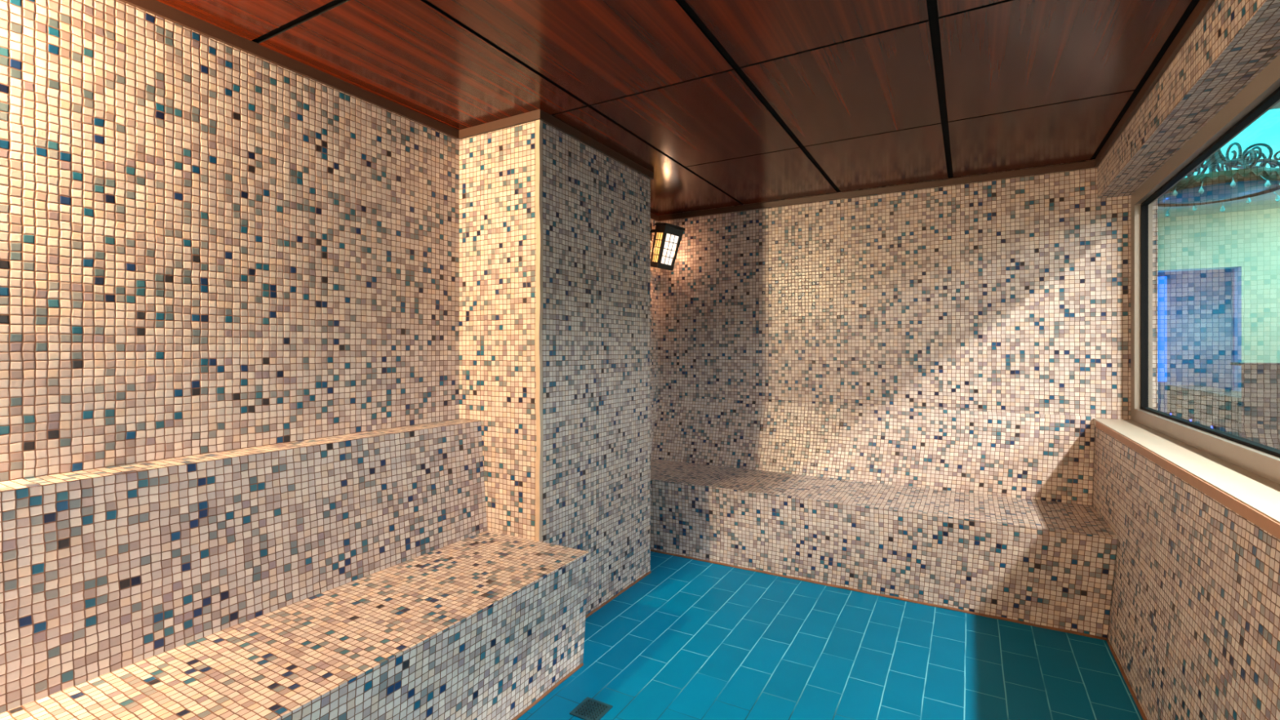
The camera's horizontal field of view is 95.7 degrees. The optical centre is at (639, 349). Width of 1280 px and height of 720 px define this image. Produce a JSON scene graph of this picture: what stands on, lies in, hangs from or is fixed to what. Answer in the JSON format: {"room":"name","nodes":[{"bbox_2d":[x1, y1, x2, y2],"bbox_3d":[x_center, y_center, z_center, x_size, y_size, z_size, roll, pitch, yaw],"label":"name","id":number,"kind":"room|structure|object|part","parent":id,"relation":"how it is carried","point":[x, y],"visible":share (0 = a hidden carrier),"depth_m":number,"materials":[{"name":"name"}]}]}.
{"room":"spa","nodes":[
{"label":"spa","id":0,"kind":"room"},
{"bbox_2d":[0,0,657,481],"bbox_3d":[-1.122,0.045,2.135,0.150,2.370,5.106,0,0,30],"label":"wall","id":1,"kind":"structure","parent":0,"point":[208,245],"depth_m":1.69,"materials":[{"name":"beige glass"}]},
{"bbox_2d":[119,0,458,138],"bbox_3d":[-1.518,-0.941,1.272,0.014,0.038,2.914,0,0,30],"label":"trim","id":2,"kind":"structure","parent":1,"relation":"attached to","point":[155,7],"depth_m":1.87,"materials":[{"name":"brown paint"}]},
{"bbox_2d":[458,109,542,139],"bbox_3d":[-0.592,-0.941,2.430,0.452,0.038,0.014,0,0,30],"label":"trim","id":3,"kind":"structure","parent":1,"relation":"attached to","point":[529,117],"depth_m":2.42,"materials":[{"name":"brown paint"}]},
{"bbox_2d":[650,212,658,221],"bbox_3d":[-0.098,-0.941,3.773,0.014,0.038,0.918,0,0,30],"label":"trim","id":4,"kind":"structure","parent":1,"relation":"attached to","point":[653,216],"depth_m":4.12,"materials":[{"name":"brown paint"}]},
{"bbox_2d":[650,222,684,271],"bbox_3d":[0.165,-0.709,3.998,0.202,0.346,0.242,0,0,-28],"label":"wall lantern","id":5,"kind":"object","parent":1,"relation":"attached to","point":[664,228],"visible":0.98,"depth_m":3.95,"materials":[{"name":"brown metal"}]},
{"bbox_2d":[458,119,650,614],"bbox_3d":[-0.377,0.045,2.850,0.480,2.370,0.936,0,0,30],"label":"wall pillar","id":6,"kind":"structure","parent":0,"point":[554,231],"depth_m":2.52,"materials":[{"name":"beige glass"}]},
{"bbox_2d":[541,110,653,179],"bbox_3d":[-0.165,-0.941,2.740,0.014,0.038,0.946,0,0,30],"label":"trim","id":7,"kind":"structure","parent":6,"relation":"attached to","point":[548,119],"depth_m":2.65,"materials":[{"name":"brown paint"}]},
{"bbox_2d":[585,570,651,618],"bbox_3d":[-0.169,1.207,2.746,0.012,0.017,0.913,0,0,30],"label":"baseboard","id":8,"kind":"structure","parent":6,"relation":"attached to","point":[590,613],"depth_m":2.84,"materials":[{"name":"brown wood"}]},
{"bbox_2d":[156,0,1199,215],"bbox_3d":[0.141,-0.973,1.418,2.755,0.030,4.806,0,0,30],"label":"ceiling","id":9,"kind":"structure","parent":0,"point":[727,103],"depth_m":2.00,"materials":[{"name":"brown wood"}]},
{"bbox_3d":[-1.154,-0.963,1.262,0.633,0.009,0.883,0,0,30],"label":"panel","id":10,"kind":"part","parent":9,"relation":"part of","materials":[{"name":"brown wood"}]},
{"bbox_3d":[-0.706,-0.963,2.051,0.633,0.009,0.888,0,0,30],"label":"panel","id":11,"kind":"part","parent":9,"relation":"part of","materials":[{"name":"brown wood"}]},
{"bbox_3d":[-0.159,-0.963,1.741,0.592,0.009,0.888,0,0,30],"label":"panel","id":12,"kind":"part","parent":9,"relation":"part of","materials":[{"name":"brown wood"}]},
{"bbox_3d":[-0.263,-0.963,2.831,0.633,0.009,0.881,0,0,30],"label":"panel","id":13,"kind":"part","parent":9,"relation":"part of","materials":[{"name":"brown wood"}]},
{"bbox_3d":[0.281,-0.963,2.516,0.592,0.009,0.871,0,0,30],"label":"panel","id":14,"kind":"part","parent":9,"relation":"part of","materials":[{"name":"brown wood"}]},
{"bbox_3d":[0.179,-0.963,3.609,0.633,0.009,0.906,0,0,30],"label":"panel","id":15,"kind":"part","parent":9,"relation":"part of","materials":[{"name":"brown wood"}]},
{"bbox_3d":[0.726,-0.963,3.299,0.592,0.009,0.906,0,0,30],"label":"panel","id":16,"kind":"part","parent":9,"relation":"part of","materials":[{"name":"brown wood"}]},
{"bbox_3d":[0.369,-0.963,1.441,0.575,0.009,0.888,0,0,30],"label":"panel","id":17,"kind":"part","parent":9,"relation":"part of","materials":[{"name":"brown wood"}]},
{"bbox_3d":[0.809,-0.963,2.216,0.575,0.009,0.871,0,0,30],"label":"panel","id":18,"kind":"part","parent":9,"relation":"part of","materials":[{"name":"brown wood"}]},
{"bbox_3d":[1.254,-0.963,2.999,0.575,0.009,0.906,0,0,30],"label":"panel","id":19,"kind":"part","parent":9,"relation":"part of","materials":[{"name":"brown wood"}]},
{"bbox_3d":[0.906,-0.963,1.135,0.609,0.009,0.888,0,0,30],"label":"panel","id":20,"kind":"part","parent":9,"relation":"part of","materials":[{"name":"brown wood"}]},
{"bbox_3d":[1.791,-0.963,2.694,0.609,0.009,0.906,0,0,30],"label":"panel","id":21,"kind":"part","parent":9,"relation":"part of","materials":[{"name":"brown wood"}]},
{"bbox_3d":[1.347,-0.963,1.911,0.609,0.009,0.871,0,0,30],"label":"panel","id":22,"kind":"part","parent":9,"relation":"part of","materials":[{"name":"brown wood"}]},
{"bbox_2d":[516,551,1142,719],"bbox_3d":[-0.014,1.210,1.449,3.055,0.001,5.306,0,0,30],"label":"floor","id":23,"kind":"structure","parent":0,"point":[691,639],"depth_m":2.26,"materials":[{"name":"blue tile"}]},
{"bbox_2d":[0,418,589,719],"bbox_3d":[-1.217,0.759,1.110,0.696,0.902,2.925,0,0,30],"label":"tiled bench","id":24,"kind":"object","parent":23,"relation":"on","point":[362,575],"visible":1,"depth_m":1.58,"materials":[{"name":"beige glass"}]},
{"bbox_3d":[-1.217,0.992,1.110,0.696,0.437,2.925,0,0,30],"label":"seat","id":25,"kind":"part","parent":24,"relation":"part of","materials":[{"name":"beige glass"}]},
{"bbox_2d":[511,662,583,719],"bbox_3d":[-0.941,1.207,0.956,0.012,0.017,2.913,0,0,30],"label":"baseboard","id":26,"kind":"structure","parent":24,"relation":"attached to","point":[581,664],"depth_m":2.03,"materials":[{"name":"brown wood"}]},
{"bbox_2d":[569,697,613,719],"bbox_3d":[-0.163,1.208,1.941,0.104,0.004,0.104,0,0,30],"label":"floor drain","id":27,"kind":"object","parent":23,"relation":"on","point":[589,708],"visible":1,"depth_m":1.94,"materials":[{"name":"metal"}]},
{"bbox_2d":[650,396,1117,637],"bbox_3d":[1.055,0.776,3.272,2.510,0.868,0.677,0,0,30],"label":"tiled bench","id":28,"kind":"object","parent":23,"relation":"on","point":[987,513],"visible":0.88,"depth_m":3.07,"materials":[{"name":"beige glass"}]},
{"bbox_3d":[1.195,0.557,3.518,2.510,0.431,0.112,0,0,30],"label":"backrest","id":29,"kind":"part","parent":28,"relation":"part of","materials":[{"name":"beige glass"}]},
{"bbox_2d":[650,549,1106,639],"bbox_3d":[0.880,1.207,3.013,2.445,0.017,0.012,0,0,30],"label":"baseboard","id":30,"kind":"structure","parent":28,"relation":"attached to","point":[652,550],"depth_m":2.80,"materials":[{"name":"brown wood"}]},
{"bbox_2d":[657,159,1157,419],"bbox_3d":[1.365,0.045,3.573,2.755,2.370,0.150,0,0,30],"label":"wall","id":31,"kind":"structure","parent":0,"point":[1011,295],"depth_m":3.36,"materials":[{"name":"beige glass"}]},
{"bbox_2d":[658,160,1097,221],"bbox_3d":[1.223,-0.941,3.559,2.521,0.038,0.014,0,0,30],"label":"trim","id":32,"kind":"structure","parent":31,"relation":"attached to","point":[1091,163],"depth_m":3.39,"materials":[{"name":"brown paint"}]},
{"bbox_2d":[1092,0,1279,719],"bbox_3d":[1.209,0.045,0.812,0.300,2.370,4.806,0,0,30],"label":"wall","id":33,"kind":"structure","parent":0,"point":[1193,629],"depth_m":1.68,"materials":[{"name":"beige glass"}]},
{"bbox_2d":[1106,638,1147,719],"bbox_3d":[0.919,1.207,0.605,0.012,0.017,4.140,0,0,30],"label":"baseboard","id":34,"kind":"structure","parent":33,"relation":"attached to","point":[1141,712],"depth_m":2.09,"materials":[{"name":"brown wood"}]},
{"bbox_2d":[1094,0,1215,167],"bbox_3d":[1.126,-0.941,0.851,0.014,0.038,4.792,0,0,30],"label":"trim","id":35,"kind":"structure","parent":33,"relation":"attached to","point":[1202,6],"depth_m":1.94,"materials":[{"name":"brown paint"}]},
{"bbox_2d":[1093,53,1279,539],"bbox_3d":[1.313,-0.190,0.953,0.257,1.146,4.455,0,0,30],"label":"window","id":36,"kind":"structure","parent":33,"relation":"in","point":[1241,474],"depth_m":1.98,"materials":[{"name":"beige wood"}]},
{"bbox_3d":[1.316,0.366,0.952,0.251,0.030,4.455,0,0,30],"label":"sill","id":37,"kind":"part","parent":36,"relation":"part of","materials":[{"name":"beige stone"}]},
{"bbox_2d":[1157,268,1234,413],"bbox_3d":[6.835,-0.090,7.734,2.050,2.600,1.200,0,0,30],"label":"wall","id":38,"kind":"structure","parent":0,"point":[1201,303],"depth_m":7.87,"materials":[{"name":"paint"}]},
{"bbox_2d":[1167,385,1241,437],"bbox_3d":[3.728,0.740,3.731,0.200,0.940,1.370,0,0,30],"label":"wall","id":39,"kind":"structure","parent":0,"point":[1220,407],"depth_m":3.64,"materials":[{"name":"tile"}]},
{"bbox_2d":[1210,423,1215,429],"bbox_3d":[3.501,0.495,3.543,0.011,0.070,0.050,0,0,30],"label":"step light","id":40,"kind":"object","parent":39,"relation":"attached to","point":[1213,426],"visible":0.36,"depth_m":3.53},
{"bbox_2d":[1157,208,1279,391],"bbox_3d":[4.537,-0.195,1.104,6.400,2.810,12.600,0,0,30],"label":"wall","id":41,"kind":"structure","parent":0,"point":[1247,242],"depth_m":6.73,"materials":[{"name":"paint"}]},
{"bbox_2d":[1157,102,1279,218],"bbox_3d":[4.729,-2.120,0.937,5.700,1.040,12.300,0,0,30],"label":"ceiling","id":42,"kind":"structure","parent":0,"point":[1266,129],"depth_m":5.95,"materials":[{"name":"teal paint"}]},
{"bbox_2d":[1157,142,1279,217],"bbox_3d":[4.949,-1.897,5.010,1.009,1.285,1.009,0,0,-6],"label":"chandelier","id":43,"kind":"object","parent":42,"relation":"hanging from","point":[1248,180],"visible":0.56,"depth_m":4.80,"materials":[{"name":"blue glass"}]},
{"bbox_3d":[4.949,-1.970,5.010,0.120,1.140,0.120,0,0,30],"label":"stem","id":44,"kind":"part","parent":43,"relation":"part of","materials":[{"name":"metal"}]},
{"bbox_3d":[4.949,-1.335,5.010,0.836,0.061,0.836,0,0,30],"label":"glass dish","id":45,"kind":"part","parent":43,"relation":"part of","materials":[{"name":"teal"}]},
{"bbox_2d":[1230,362,1279,449],"bbox_3d":[4.241,0.642,2.709,2.120,1.135,0.130,0,0,30],"label":"wall","id":46,"kind":"structure","parent":0,"point":[1260,381],"depth_m":3.14,"materials":[{"name":"tile"}]},
{"label":"floor","id":47,"kind":"structure","parent":0,"visible":0},
{"bbox_2d":[1157,275,1168,412],"bbox_3d":[6.779,0.125,7.524,0.130,2.170,0.090,0,0,30],"label":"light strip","id":48,"kind":"object","parent":47,"relation":"on","point":[1162,280],"visible":0.79,"depth_m":7.50,"materials":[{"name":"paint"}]}
]}

